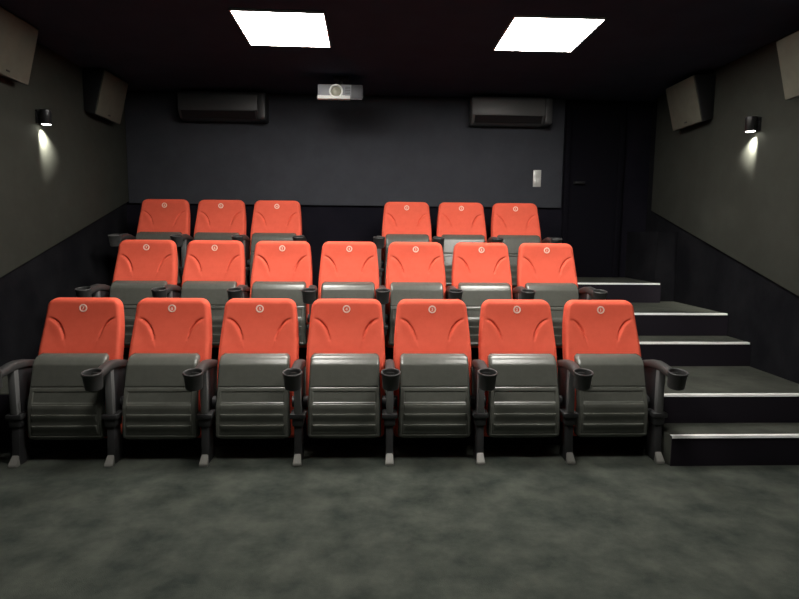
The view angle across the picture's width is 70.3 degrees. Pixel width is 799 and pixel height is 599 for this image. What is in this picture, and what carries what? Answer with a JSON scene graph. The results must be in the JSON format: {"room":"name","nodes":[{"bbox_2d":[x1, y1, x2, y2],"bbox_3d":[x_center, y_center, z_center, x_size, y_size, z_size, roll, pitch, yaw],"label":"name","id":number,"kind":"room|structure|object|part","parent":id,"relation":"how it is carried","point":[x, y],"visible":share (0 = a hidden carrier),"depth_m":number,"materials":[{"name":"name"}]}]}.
{"room":"auditorium","nodes":[
{"label":"auditorium","id":0,"kind":"room"},
{"bbox_2d":[0,202,127,375],"bbox_3d":[-2.753,-0.214,1.844,0.100,2.900,8.520,0,7,-2],"label":"wall","id":1,"kind":"structure","parent":0,"point":[86,257],"depth_m":4.53,"materials":[{"name":"paint"}]},
{"bbox_2d":[0,42,128,277],"bbox_3d":[-2.683,-0.402,1.824,0.035,2.518,8.318,0,7,-2],"label":"acoustic panel","id":2,"kind":"object","parent":1,"relation":"attached to","point":[58,179],"visible":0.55,"depth_m":4.51,"materials":[{"name":"fabric"}]},
{"bbox_2d":[0,7,38,84],"bbox_3d":[-2.635,-1.691,3.784,0.197,0.388,0.480,0,7,-2],"label":"wall speaker","id":3,"kind":"object","parent":2,"relation":"attached to","point":[18,38],"visible":1,"depth_m":3.83,"materials":[{"name":"black"}]},
{"bbox_2d":[35,109,51,125],"bbox_3d":[-2.710,-1.391,4.329,0.098,0.110,0.080,0,7,-2],"label":"wall lamp","id":4,"kind":"object","parent":2,"relation":"attached to","point":[43,116],"visible":1,"depth_m":4.30,"materials":[{"name":"grey metal"}]},
{"bbox_2d":[82,68,127,123],"bbox_3d":[-2.691,-1.857,5.223,0.197,0.388,0.480,0,7,-2],"label":"wall speaker","id":5,"kind":"object","parent":2,"relation":"attached to","point":[104,93],"visible":1,"depth_m":5.06,"materials":[{"name":"black"}]},
{"bbox_2d":[95,70,127,123],"bbox_3d":[-2.646,-1.855,5.225,0.107,0.380,0.472,0,7,-2],"label":"grille","id":6,"kind":"object","parent":5,"relation":"attached to","point":[110,91],"depth_m":5.16,"materials":[{"name":"black fabric"}]},
{"bbox_2d":[127,100,652,287],"bbox_3d":[-0.092,-0.684,6.133,5.547,2.900,0.100,0,7,-2],"label":"wall","id":7,"kind":"structure","parent":0,"point":[321,224],"depth_m":6.06,"materials":[{"name":"paint"}]},
{"bbox_2d":[125,91,564,207],"bbox_3d":[-0.538,-1.556,5.947,4.558,1.130,0.035,0,7,-2],"label":"acoustic panel","id":8,"kind":"object","parent":7,"relation":"attached to","point":[371,150],"visible":0.76,"depth_m":5.93,"materials":[{"name":"fabric"}]},
{"bbox_2d":[177,91,268,122],"bbox_3d":[-1.775,-1.947,5.734,0.860,0.270,0.205,0,7,-2],"label":"air conditioner","id":9,"kind":"object","parent":8,"relation":"attached to","point":[193,106],"visible":1,"depth_m":5.64,"materials":[{"name":"grey plastic"}]},
{"bbox_2d":[469,96,552,127],"bbox_3d":[1.143,-1.934,5.847,0.820,0.270,0.205,0,7,-2],"label":"air conditioner","id":10,"kind":"object","parent":8,"relation":"attached to","point":[484,111],"visible":1,"depth_m":5.76,"materials":[{"name":"grey plastic"}]},
{"bbox_2d":[533,170,540,186],"bbox_3d":[1.463,-1.287,6.028,0.084,0.176,0.019,0,7,-2],"label":"wall switch","id":11,"kind":"object","parent":8,"relation":"attached to","point":[536,173],"visible":1,"depth_m":6.02,"materials":[{"name":"grey plastic"}]},
{"bbox_2d":[561,103,626,276],"bbox_3d":[2.074,-1.151,6.074,0.635,1.830,0.075,0,7,-2],"label":"door","id":12,"kind":"structure","parent":7,"relation":"in","point":[594,151],"depth_m":6.08,"materials":[{"name":"black paint"}]},
{"bbox_2d":[0,444,798,598],"bbox_3d":[0.056,1.189,2.114,5.547,0.100,8.320,0,7,-2],"label":"floor","id":13,"kind":"structure","parent":0,"point":[615,522],"depth_m":2.69,"materials":[{"name":"carpet"}]},
{"bbox_2d":[0,297,124,467],"bbox_3d":[-2.018,0.494,3.377,0.584,0.955,0.617,0,7,-2],"label":"seat","id":14,"kind":"object","parent":13,"relation":"on","point":[48,394],"visible":0.88,"depth_m":3.38,"materials":[{"name":"red fabric"}]},
{"bbox_3d":[-2.252,0.534,3.313,0.042,0.285,0.042,0,7,-2],"label":"leg","id":15,"kind":"part","parent":14,"relation":"part of","materials":[{"name":"grey paint"}]},
{"bbox_3d":[-2.252,0.402,3.351,0.068,0.097,0.413,0,7,-2],"label":"armrest","id":16,"kind":"part","parent":14,"relation":"part of","materials":[{"name":"grey plastic"}]},
{"bbox_3d":[-2.256,0.851,3.381,0.044,0.240,0.125,0,7,-2],"label":"leg","id":17,"kind":"part","parent":14,"relation":"part of","materials":[{"name":"black paint"}]},
{"bbox_3d":[-2.257,0.534,3.453,0.028,0.314,0.220,0,7,-2],"label":"panel","id":18,"kind":"part","parent":14,"relation":"part of","materials":[{"name":"black plastic"}]},
{"bbox_3d":[-1.985,0.429,3.551,0.498,0.865,0.211,0,7,-2],"label":"backrest","id":19,"kind":"part","parent":14,"relation":"part of","materials":[{"name":"red fabric"}]},
{"bbox_2d":[80,298,211,467],"bbox_3d":[-1.470,0.497,3.398,0.584,0.955,0.617,0,7,-2],"label":"seat","id":20,"kind":"object","parent":13,"relation":"on","point":[146,393],"visible":0.93,"depth_m":3.39,"materials":[{"name":"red plastic"}]},
{"bbox_3d":[-1.704,0.405,3.372,0.068,0.097,0.413,0,7,-2],"label":"armrest","id":21,"kind":"part","parent":20,"relation":"part of","materials":[{"name":"grey plastic"}]},
{"bbox_3d":[-1.703,0.537,3.335,0.042,0.285,0.042,0,7,-2],"label":"leg","id":22,"kind":"part","parent":20,"relation":"part of","materials":[{"name":"grey paint"}]},
{"bbox_3d":[-1.707,0.854,3.403,0.044,0.240,0.125,0,7,-2],"label":"leg","id":23,"kind":"part","parent":20,"relation":"part of","materials":[{"name":"black paint"}]},
{"bbox_3d":[-1.709,0.536,3.474,0.028,0.314,0.220,0,7,-2],"label":"panel","id":24,"kind":"part","parent":20,"relation":"part of","materials":[{"name":"black plastic"}]},
{"bbox_3d":[-1.437,0.431,3.572,0.498,0.865,0.211,0,7,-2],"label":"backrest","id":25,"kind":"part","parent":20,"relation":"part of","materials":[{"name":"red fabric"}]},
{"bbox_2d":[182,298,298,466],"bbox_3d":[-0.921,0.499,3.420,0.584,0.955,0.617,0,7,-2],"label":"seat","id":26,"kind":"object","parent":13,"relation":"on","point":[246,394],"visible":0.95,"depth_m":3.42,"materials":[{"name":"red plastic"}]},
{"bbox_3d":[-1.155,0.539,3.356,0.042,0.285,0.042,0,7,-2],"label":"leg","id":27,"kind":"part","parent":26,"relation":"part of","materials":[{"name":"grey paint"}]},
{"bbox_3d":[-1.155,0.407,3.393,0.068,0.097,0.413,0,7,-2],"label":"armrest","id":28,"kind":"part","parent":26,"relation":"part of","materials":[{"name":"grey plastic"}]},
{"bbox_3d":[-1.159,0.856,3.424,0.044,0.240,0.125,0,7,-2],"label":"leg","id":29,"kind":"part","parent":26,"relation":"part of","materials":[{"name":"black paint"}]},
{"bbox_3d":[-1.160,0.539,3.496,0.028,0.314,0.220,0,7,-2],"label":"panel","id":30,"kind":"part","parent":26,"relation":"part of","materials":[{"name":"black"}]},
{"bbox_3d":[-0.888,0.434,3.594,0.498,0.865,0.211,0,7,-2],"label":"backrest","id":31,"kind":"part","parent":26,"relation":"part of","materials":[{"name":"red fabric"}]},
{"bbox_2d":[0,357,641,447],"bbox_3d":[-0.599,0.714,4.205,4.389,0.354,1.095,0,7,-2],"label":"platform","id":32,"kind":"object","parent":13,"relation":"on","point":[5,431],"visible":0.16,"depth_m":3.68,"materials":[{"name":"carpet"}]},
{"bbox_2d":[74,240,177,347],"bbox_3d":[-2.089,0.017,4.421,0.584,0.955,0.617,0,7,-2],"label":"seat","id":33,"kind":"object","parent":32,"relation":"on","point":[141,266],"visible":0.48,"depth_m":4.56,"materials":[{"name":"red plastic"}]},
{"bbox_3d":[-2.322,0.057,4.357,0.042,0.285,0.042,0,7,-2],"label":"leg","id":34,"kind":"part","parent":33,"relation":"part of","materials":[{"name":"grey paint"}]},
{"bbox_3d":[-2.323,-0.075,4.395,0.068,0.097,0.413,0,7,-2],"label":"armrest","id":35,"kind":"part","parent":33,"relation":"part of","materials":[{"name":"grey plastic"}]},
{"bbox_3d":[-2.328,0.057,4.497,0.028,0.314,0.220,0,7,-2],"label":"panel","id":36,"kind":"part","parent":33,"relation":"part of","materials":[{"name":"black"}]},
{"bbox_3d":[-2.056,-0.048,4.595,0.498,0.865,0.211,0,7,-2],"label":"backrest","id":37,"kind":"part","parent":33,"relation":"part of","materials":[{"name":"red fabric"}]},
{"bbox_2d":[151,240,244,346],"bbox_3d":[-1.542,0.019,4.442,0.584,0.955,0.617,0,7,-2],"label":"seat","id":38,"kind":"object","parent":32,"relation":"on","point":[211,267],"visible":0.42,"depth_m":4.59,"materials":[{"name":"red plastic"}]},
{"bbox_3d":[-1.775,0.060,4.379,0.042,0.285,0.042,0,7,-2],"label":"leg","id":39,"kind":"part","parent":38,"relation":"part of","materials":[{"name":"grey paint"}]},
{"bbox_3d":[-1.776,-0.072,4.416,0.068,0.097,0.413,0,7,-2],"label":"armrest","id":40,"kind":"part","parent":38,"relation":"part of","materials":[{"name":"grey plastic"}]},
{"bbox_3d":[-1.781,0.059,4.518,0.028,0.314,0.220,0,7,-2],"label":"panel","id":41,"kind":"part","parent":38,"relation":"part of","materials":[{"name":"black"}]},
{"bbox_3d":[-1.509,-0.046,4.617,0.498,0.865,0.211,0,7,-2],"label":"backrest","id":42,"kind":"part","parent":38,"relation":"part of","materials":[{"name":"red fabric"}]},
{"bbox_2d":[227,241,312,347],"bbox_3d":[-0.994,0.022,4.464,0.584,0.955,0.617,0,7,-2],"label":"seat","id":43,"kind":"object","parent":32,"relation":"on","point":[280,269],"visible":0.56,"depth_m":4.61,"materials":[{"name":"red plastic"}]},
{"bbox_3d":[-1.229,-0.070,4.437,0.068,0.097,0.413,0,7,-2],"label":"armrest","id":44,"kind":"part","parent":43,"relation":"part of","materials":[{"name":"grey plastic"}]},
{"bbox_3d":[-1.234,0.062,4.540,0.028,0.314,0.220,0,7,-2],"label":"panel","id":45,"kind":"part","parent":43,"relation":"part of","materials":[{"name":"black"}]},
{"bbox_2d":[301,241,378,331],"bbox_3d":[-0.447,0.024,4.485,0.584,0.955,0.617,0,7,-2],"label":"seat","id":46,"kind":"object","parent":32,"relation":"on","point":[348,269],"visible":0.44,"depth_m":4.63,"materials":[{"name":"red plastic"}]},
{"bbox_3d":[-0.681,0.065,4.421,0.042,0.285,0.042,0,7,-2],"label":"leg","id":47,"kind":"part","parent":46,"relation":"part of","materials":[{"name":"grey paint"}]},
{"bbox_3d":[-0.682,-0.067,4.459,0.068,0.097,0.413,0,7,-2],"label":"armrest","id":48,"kind":"part","parent":46,"relation":"part of","materials":[{"name":"grey plastic"}]},
{"bbox_3d":[-0.414,-0.041,4.659,0.498,0.865,0.211,0,7,-2],"label":"backrest","id":49,"kind":"part","parent":46,"relation":"part of","materials":[{"name":"red fabric"}]},
{"bbox_2d":[375,242,445,347],"bbox_3d":[0.100,0.027,4.506,0.584,0.955,0.617,0,7,-2],"label":"seat","id":50,"kind":"object","parent":32,"relation":"on","point":[414,270],"visible":0.58,"depth_m":4.65,"materials":[{"name":"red plastic"}]},
{"bbox_3d":[-0.134,0.067,4.442,0.042,0.285,0.042,0,7,-2],"label":"leg","id":51,"kind":"part","parent":50,"relation":"part of","materials":[{"name":"grey paint"}]},
{"bbox_2d":[446,242,512,347],"bbox_3d":[0.647,0.029,4.527,0.584,0.955,0.617,0,7,-2],"label":"seat","id":52,"kind":"object","parent":32,"relation":"on","point":[481,272],"visible":0.48,"depth_m":4.67,"materials":[{"name":"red plastic"}]},
{"bbox_3d":[0.412,-0.062,4.501,0.068,0.097,0.413,0,7,-2],"label":"armrest","id":53,"kind":"part","parent":52,"relation":"part of","materials":[{"name":"grey plastic"}]},
{"bbox_2d":[512,243,607,347],"bbox_3d":[1.233,0.032,4.550,0.663,0.955,0.617,0,7,-2],"label":"seat","id":54,"kind":"object","parent":32,"relation":"on","point":[546,272],"visible":0.48,"depth_m":4.68,"materials":[{"name":"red plastic"}]},
{"bbox_3d":[0.960,-0.060,4.522,0.068,0.097,0.413,0,7,-2],"label":"armrest","id":55,"kind":"part","parent":54,"relation":"part of","materials":[{"name":"grey plastic"}]},
{"bbox_3d":[1.227,-0.033,4.723,0.498,0.865,0.211,0,7,-2],"label":"backrest","id":56,"kind":"part","parent":54,"relation":"part of","materials":[{"name":"red fabric"}]},
{"bbox_3d":[1.504,0.074,4.646,0.028,0.314,0.220,0,7,-2],"label":"panel","id":57,"kind":"part","parent":54,"relation":"part of","materials":[{"name":"black"}]},
{"bbox_3d":[1.509,-0.057,4.544,0.068,0.097,0.413,0,7,-2],"label":"armrest","id":58,"kind":"part","parent":54,"relation":"part of","materials":[{"name":"grey plastic"}]},
{"bbox_3d":[1.510,0.075,4.506,0.042,0.285,0.042,0,7,-2],"label":"leg","id":59,"kind":"part","parent":54,"relation":"part of","materials":[{"name":"grey paint"}]},
{"bbox_2d":[282,299,385,465],"bbox_3d":[-0.373,0.502,3.441,0.584,0.955,0.617,0,7,-2],"label":"seat","id":60,"kind":"object","parent":13,"relation":"on","point":[345,397],"visible":1,"depth_m":3.44,"materials":[{"name":"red plastic"}]},
{"bbox_3d":[-0.607,0.410,3.415,0.068,0.097,0.413,0,7,-2],"label":"armrest","id":61,"kind":"part","parent":60,"relation":"part of","materials":[{"name":"grey plastic"}]},
{"bbox_3d":[-0.606,0.542,3.377,0.042,0.285,0.042,0,7,-2],"label":"leg","id":62,"kind":"part","parent":60,"relation":"part of","materials":[{"name":"grey paint"}]},
{"bbox_3d":[-0.610,0.859,3.446,0.044,0.240,0.125,0,7,-2],"label":"leg","id":63,"kind":"part","parent":60,"relation":"part of","materials":[{"name":"black paint"}]},
{"bbox_3d":[-0.612,0.541,3.517,0.028,0.314,0.220,0,7,-2],"label":"panel","id":64,"kind":"part","parent":60,"relation":"part of","materials":[{"name":"black"}]},
{"bbox_3d":[-0.340,0.437,3.615,0.498,0.865,0.211,0,7,-2],"label":"backrest","id":65,"kind":"part","parent":60,"relation":"part of","materials":[{"name":"red fabric"}]},
{"bbox_2d":[123,294,562,356],"bbox_3d":[-0.645,0.376,5.447,4.389,0.740,1.455,0,7,-2],"label":"platform","id":66,"kind":"object","parent":13,"relation":"on","point":[215,350],"visible":0.02,"depth_m":4.74,"materials":[{"name":"carpet"}]},
{"bbox_2d":[108,199,189,286],"bbox_3d":[-2.341,-0.485,5.384,0.584,0.955,0.617,0,7,-2],"label":"seat","id":67,"kind":"object","parent":66,"relation":"on","point":[159,219],"visible":0.35,"depth_m":5.54,"materials":[{"name":"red plastic"}]},
{"bbox_3d":[-2.575,-0.577,5.358,0.068,0.097,0.413,0,7,-2],"label":"armrest","id":68,"kind":"part","parent":67,"relation":"part of","materials":[{"name":"grey plastic"}]},
{"bbox_3d":[-2.308,-0.550,5.558,0.498,0.865,0.211,0,7,-2],"label":"backrest","id":69,"kind":"part","parent":67,"relation":"part of","materials":[{"name":"red fabric"}]},
{"bbox_2d":[170,200,245,276],"bbox_3d":[-1.794,-0.482,5.405,0.584,0.955,0.617,0,7,-2],"label":"seat","id":70,"kind":"object","parent":66,"relation":"on","point":[215,219],"visible":0.32,"depth_m":5.56,"materials":[{"name":"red fabric"}]},
{"bbox_3d":[-2.027,-0.442,5.341,0.042,0.285,0.042,0,7,-2],"label":"leg","id":71,"kind":"part","parent":70,"relation":"part of","materials":[{"name":"grey paint"}]},
{"bbox_3d":[-2.028,-0.574,5.379,0.068,0.097,0.413,0,7,-2],"label":"armrest","id":72,"kind":"part","parent":70,"relation":"part of","materials":[{"name":"grey plastic"}]},
{"bbox_3d":[-1.761,-0.548,5.579,0.498,0.865,0.211,0,7,-2],"label":"backrest","id":73,"kind":"part","parent":70,"relation":"part of","materials":[{"name":"red fabric"}]},
{"bbox_2d":[231,200,306,285],"bbox_3d":[-1.208,-0.480,5.428,0.663,0.955,0.617,0,7,-2],"label":"seat","id":74,"kind":"object","parent":66,"relation":"on","point":[273,220],"visible":0.34,"depth_m":5.58,"materials":[{"name":"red plastic"}]},
{"bbox_3d":[-1.480,-0.440,5.363,0.042,0.285,0.042,0,7,-2],"label":"leg","id":75,"kind":"part","parent":74,"relation":"part of","materials":[{"name":"grey paint"}]},
{"bbox_3d":[-1.481,-0.572,5.400,0.068,0.097,0.413,0,7,-2],"label":"armrest","id":76,"kind":"part","parent":74,"relation":"part of","materials":[{"name":"grey plastic"}]},
{"bbox_3d":[-1.486,-0.440,5.502,0.028,0.314,0.220,0,7,-2],"label":"panel","id":77,"kind":"part","parent":74,"relation":"part of","materials":[{"name":"black plastic"}]},
{"bbox_3d":[-1.214,-0.545,5.601,0.498,0.865,0.211,0,7,-2],"label":"backrest","id":78,"kind":"part","parent":74,"relation":"part of","materials":[{"name":"red fabric"}]},
{"bbox_2d":[373,202,431,285],"bbox_3d":[0.038,-0.474,5.476,0.584,0.955,0.617,0,7,-2],"label":"seat","id":79,"kind":"object","parent":66,"relation":"on","point":[402,221],"visible":0.41,"depth_m":5.62,"materials":[{"name":"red fabric"}]},
{"bbox_3d":[-0.196,-0.434,5.413,0.042,0.285,0.042,0,7,-2],"label":"leg","id":80,"kind":"part","parent":79,"relation":"part of","materials":[{"name":"grey paint"}]},
{"bbox_2d":[432,202,486,288],"bbox_3d":[0.585,-0.471,5.498,0.584,0.955,0.617,0,7,-2],"label":"seat","id":81,"kind":"object","parent":66,"relation":"on","point":[457,222],"visible":0.44,"depth_m":5.65,"materials":[{"name":"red plastic"}]},
{"bbox_2d":[487,203,562,288],"bbox_3d":[1.171,-0.469,5.520,0.663,0.955,0.617,0,7,-2],"label":"seat","id":82,"kind":"object","parent":66,"relation":"on","point":[513,225],"visible":0.36,"depth_m":5.67,"materials":[{"name":"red plastic"}]},
{"bbox_3d":[1.165,-0.534,5.693,0.498,0.865,0.211,0,7,-2],"label":"backrest","id":83,"kind":"part","parent":82,"relation":"part of","materials":[{"name":"red fabric"}]},
{"bbox_3d":[1.447,-0.558,5.514,0.068,0.097,0.413,0,7,-2],"label":"armrest","id":84,"kind":"part","parent":82,"relation":"part of","materials":[{"name":"grey plastic"}]},
{"bbox_2d":[381,299,474,465],"bbox_3d":[0.176,0.504,3.462,0.584,0.955,0.617,0,7,-2],"label":"seat","id":85,"kind":"object","parent":13,"relation":"on","point":[427,383],"visible":1,"depth_m":3.46,"materials":[{"name":"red plastic"}]},
{"bbox_3d":[-0.058,0.545,3.399,0.042,0.285,0.042,0,7,-2],"label":"leg","id":86,"kind":"part","parent":85,"relation":"part of","materials":[{"name":"grey paint"}]},
{"bbox_3d":[-0.062,0.861,3.467,0.044,0.240,0.125,0,7,-2],"label":"leg","id":87,"kind":"part","parent":85,"relation":"part of","materials":[{"name":"black paint"}]},
{"bbox_3d":[-0.059,0.412,3.436,0.068,0.097,0.413,0,7,-2],"label":"armrest","id":88,"kind":"part","parent":85,"relation":"part of","materials":[{"name":"grey plastic"}]},
{"bbox_3d":[0.209,0.439,3.636,0.498,0.865,0.211,0,7,-2],"label":"backrest","id":89,"kind":"part","parent":85,"relation":"part of","materials":[{"name":"red fabric"}]},
{"bbox_2d":[471,299,562,464],"bbox_3d":[0.724,0.507,3.484,0.584,0.955,0.617,0,7,-2],"label":"seat","id":90,"kind":"object","parent":13,"relation":"on","point":[515,389],"visible":0.99,"depth_m":3.48,"materials":[{"name":"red plastic"}]},
{"bbox_3d":[0.485,0.546,3.560,0.028,0.314,0.220,0,7,-2],"label":"panel","id":91,"kind":"part","parent":90,"relation":"part of","materials":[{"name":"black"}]},
{"bbox_3d":[0.487,0.864,3.488,0.044,0.240,0.125,0,7,-2],"label":"leg","id":92,"kind":"part","parent":90,"relation":"part of","materials":[{"name":"black paint"}]},
{"bbox_3d":[0.491,0.547,3.420,0.042,0.285,0.042,0,7,-2],"label":"leg","id":93,"kind":"part","parent":90,"relation":"part of","materials":[{"name":"grey paint"}]},
{"bbox_3d":[0.490,0.415,3.458,0.068,0.097,0.413,0,7,-2],"label":"armrest","id":94,"kind":"part","parent":90,"relation":"part of","materials":[{"name":"grey plastic"}]},
{"bbox_2d":[557,300,688,463],"bbox_3d":[1.312,0.509,3.506,0.663,0.955,0.617,0,7,-2],"label":"seat","id":95,"kind":"object","parent":13,"relation":"on","point":[606,387],"visible":1,"depth_m":3.50,"materials":[{"name":"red plastic"}]},
{"bbox_3d":[1.034,0.549,3.581,0.028,0.314,0.220,0,7,-2],"label":"panel","id":96,"kind":"part","parent":95,"relation":"part of","materials":[{"name":"black"}]},
{"bbox_3d":[1.035,0.866,3.509,0.044,0.240,0.125,0,7,-2],"label":"leg","id":97,"kind":"part","parent":95,"relation":"part of","materials":[{"name":"black paint"}]},
{"bbox_3d":[1.039,0.550,3.441,0.042,0.285,0.042,0,7,-2],"label":"leg","id":98,"kind":"part","parent":95,"relation":"part of","materials":[{"name":"grey paint"}]},
{"bbox_3d":[1.038,0.417,3.479,0.068,0.097,0.413,0,7,-2],"label":"armrest","id":99,"kind":"part","parent":95,"relation":"part of","materials":[{"name":"grey plastic"}]},
{"bbox_3d":[1.306,0.444,3.679,0.498,0.865,0.211,0,7,-2],"label":"backrest","id":100,"kind":"part","parent":95,"relation":"part of","materials":[{"name":"red fabric"}]},
{"bbox_3d":[1.583,0.552,3.602,0.028,0.314,0.220,0,7,-2],"label":"panel","id":101,"kind":"part","parent":95,"relation":"part of","materials":[{"name":"black plastic"}]},
{"bbox_3d":[1.585,0.869,3.531,0.044,0.240,0.125,0,7,-2],"label":"leg","id":102,"kind":"part","parent":95,"relation":"part of","materials":[{"name":"black paint"}]},
{"bbox_3d":[1.589,0.552,3.463,0.042,0.285,0.042,0,7,-2],"label":"leg","id":103,"kind":"part","parent":95,"relation":"part of","materials":[{"name":"grey paint"}]},
{"bbox_3d":[1.588,0.420,3.500,0.068,0.097,0.413,0,7,-2],"label":"armrest","id":104,"kind":"part","parent":95,"relation":"part of","materials":[{"name":"grey plastic"}]},
{"bbox_2d":[631,301,728,335],"bbox_3d":[2.126,0.394,5.500,1.150,0.743,1.565,0,7,-2],"label":"carpeted step","id":105,"kind":"structure","parent":13,"relation":"on","point":[664,318],"depth_m":4.71,"materials":[{"name":"carpet"}]},
{"bbox_2d":[577,277,660,302],"bbox_3d":[2.015,-0.110,5.818,0.948,0.187,0.809,0,7,-2],"label":"carpeted step","id":106,"kind":"structure","parent":105,"relation":"on","point":[630,290],"depth_m":5.43,"materials":[{"name":"carpet"}]},
{"bbox_2d":[638,336,750,365],"bbox_3d":[2.161,0.593,4.585,1.150,0.558,0.314,0,7,-2],"label":"carpeted step","id":107,"kind":"structure","parent":13,"relation":"on","point":[672,350],"depth_m":4.42,"materials":[{"name":"carpet"}]},
{"bbox_2d":[642,366,798,445],"bbox_3d":[2.181,0.748,4.048,1.150,0.373,0.802,0,7,-2],"label":"carpeted step","id":108,"kind":"structure","parent":13,"relation":"on","point":[711,394],"depth_m":3.65,"materials":[{"name":"carpet"}]},
{"bbox_2d":[661,423,798,465],"bbox_3d":[2.200,0.899,3.544,1.150,0.188,0.246,0,7,-2],"label":"carpeted step","id":109,"kind":"structure","parent":13,"relation":"on","point":[683,444],"depth_m":3.42,"materials":[{"name":"carpet"}]},
{"bbox_2d":[0,0,798,100],"bbox_3d":[0.082,-1.691,1.782,5.747,0.100,8.520,0,7,-2],"label":"ceiling","id":110,"kind":"structure","parent":0,"point":[642,49],"depth_m":4.31,"materials":[{"name":"black paint"}]},
{"bbox_2d":[229,8,330,47],"bbox_3d":[-0.809,-1.896,3.986,0.610,0.014,0.680,0,7,-3],"label":"recessed light","id":111,"kind":"object","parent":110,"relation":"in","point":[260,27],"visible":1,"depth_m":3.93,"materials":[{"name":"white plastic"}]},
{"bbox_2d":[317,76,362,100],"bbox_3d":[-0.537,-1.922,5.187,0.404,0.233,0.261,0,7,-2],"label":"ceiling projector","id":112,"kind":"object","parent":110,"relation":"hanging from","point":[337,91],"visible":1,"depth_m":5.10,"materials":[{"name":"grey plastic"}]},
{"bbox_3d":[-0.591,-1.816,5.096,0.291,0.043,0.061,0,7,-2],"label":"trim","id":113,"kind":"part","parent":112,"relation":"part of","materials":[{"name":"white plastic"}]},
{"bbox_2d":[493,15,605,51],"bbox_3d":[1.040,-1.886,4.048,0.610,0.014,0.680,0,7,-2],"label":"recessed light","id":114,"kind":"object","parent":110,"relation":"in","point":[523,32],"visible":1,"depth_m":3.99,"materials":[{"name":"white plastic"}]},
{"bbox_2d":[625,232,677,300],"bbox_3d":[2.591,-0.359,5.880,0.202,0.680,0.680,0,7,-2],"label":"wall","id":115,"kind":"structure","parent":0,"point":[650,256],"depth_m":5.58,"materials":[{"name":"paint"}]},
{"bbox_2d":[646,99,798,383],"bbox_3d":[2.890,-0.188,2.063,0.100,2.900,8.520,0,7,-2],"label":"wall","id":116,"kind":"structure","parent":0,"point":[763,313],"depth_m":4.58,"materials":[{"name":"paint"}]},
{"bbox_2d":[651,29,798,295],"bbox_3d":[2.827,-0.367,1.955,0.035,2.518,8.150,0,7,-2],"label":"acoustic panel","id":117,"kind":"object","parent":116,"relation":"attached to","point":[735,190],"visible":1,"depth_m":4.50,"materials":[{"name":"fabric"}]},
{"bbox_2d":[666,74,715,130],"bbox_3d":[2.594,-1.754,5.095,0.197,0.388,0.480,0,7,-2],"label":"wall speaker","id":118,"kind":"object","parent":117,"relation":"attached to","point":[690,100],"visible":1,"depth_m":4.95,"materials":[{"name":"black"}]},
{"bbox_2d":[744,116,761,132],"bbox_3d":[2.674,-1.329,4.301,0.098,0.110,0.080,0,7,-2],"label":"wall lamp","id":119,"kind":"object","parent":117,"relation":"attached to","point":[752,123],"visible":1,"depth_m":4.27,"materials":[{"name":"grey metal"}]},
{"bbox_2d":[776,31,798,99],"bbox_3d":[2.650,-1.529,3.622,0.197,0.388,0.480,0,7,-2],"label":"wall speaker","id":120,"kind":"object","parent":117,"relation":"attached to","point":[787,47],"visible":1,"depth_m":3.77,"materials":[{"name":"black"}]}
]}

